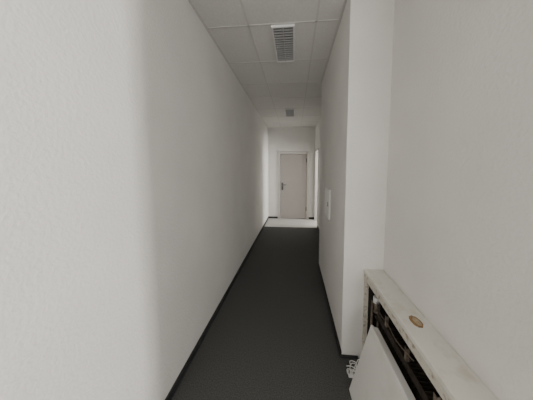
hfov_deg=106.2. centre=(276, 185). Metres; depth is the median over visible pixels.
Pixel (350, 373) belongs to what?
loose cable
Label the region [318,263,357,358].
baseboard
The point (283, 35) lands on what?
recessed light
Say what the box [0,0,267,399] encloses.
wall
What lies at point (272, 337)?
floor
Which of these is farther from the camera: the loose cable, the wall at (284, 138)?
the wall at (284, 138)
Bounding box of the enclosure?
[362,269,497,399]
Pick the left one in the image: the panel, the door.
the door
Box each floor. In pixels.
[171,227,358,399]
[264,218,316,227]
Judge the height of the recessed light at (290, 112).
0.021 m
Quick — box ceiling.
[188,0,346,127]
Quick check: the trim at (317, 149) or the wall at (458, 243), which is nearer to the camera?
the wall at (458, 243)
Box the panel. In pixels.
[349,325,415,399]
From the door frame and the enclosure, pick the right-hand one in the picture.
the enclosure
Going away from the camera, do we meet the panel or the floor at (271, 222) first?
the panel
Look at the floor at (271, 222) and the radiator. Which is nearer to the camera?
the radiator
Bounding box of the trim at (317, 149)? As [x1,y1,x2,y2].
[314,147,318,224]
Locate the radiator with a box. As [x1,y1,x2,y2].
[370,295,441,399]
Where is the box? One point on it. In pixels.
(327, 210)
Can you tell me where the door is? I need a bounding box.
[280,154,306,218]
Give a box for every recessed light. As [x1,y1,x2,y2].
[271,24,294,62]
[285,108,294,116]
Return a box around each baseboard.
[165,216,268,399]
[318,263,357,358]
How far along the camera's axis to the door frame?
6.17 m
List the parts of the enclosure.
panel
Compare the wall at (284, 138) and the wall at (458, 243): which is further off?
the wall at (284, 138)
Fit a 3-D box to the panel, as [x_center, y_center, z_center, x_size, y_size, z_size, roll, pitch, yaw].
[0.545,1.204,0.918,0.171,0.487,0.890,0,5,5]
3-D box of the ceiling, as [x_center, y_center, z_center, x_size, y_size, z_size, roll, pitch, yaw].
[2.206,-1.429,1.104,6.117,0.104,9.900,0,5,5]
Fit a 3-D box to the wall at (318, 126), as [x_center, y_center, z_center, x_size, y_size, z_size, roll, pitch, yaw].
[1.098,-0.244,4.567,0.150,2.810,3.100,0,5,5]
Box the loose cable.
[346,359,358,377]
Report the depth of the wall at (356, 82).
1.53 m
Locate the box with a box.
[324,187,330,219]
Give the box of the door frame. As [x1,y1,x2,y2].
[278,151,309,218]
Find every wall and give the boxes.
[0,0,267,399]
[268,127,315,216]
[314,117,320,226]
[319,0,394,357]
[383,0,532,399]
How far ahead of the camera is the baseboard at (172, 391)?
1.80 m

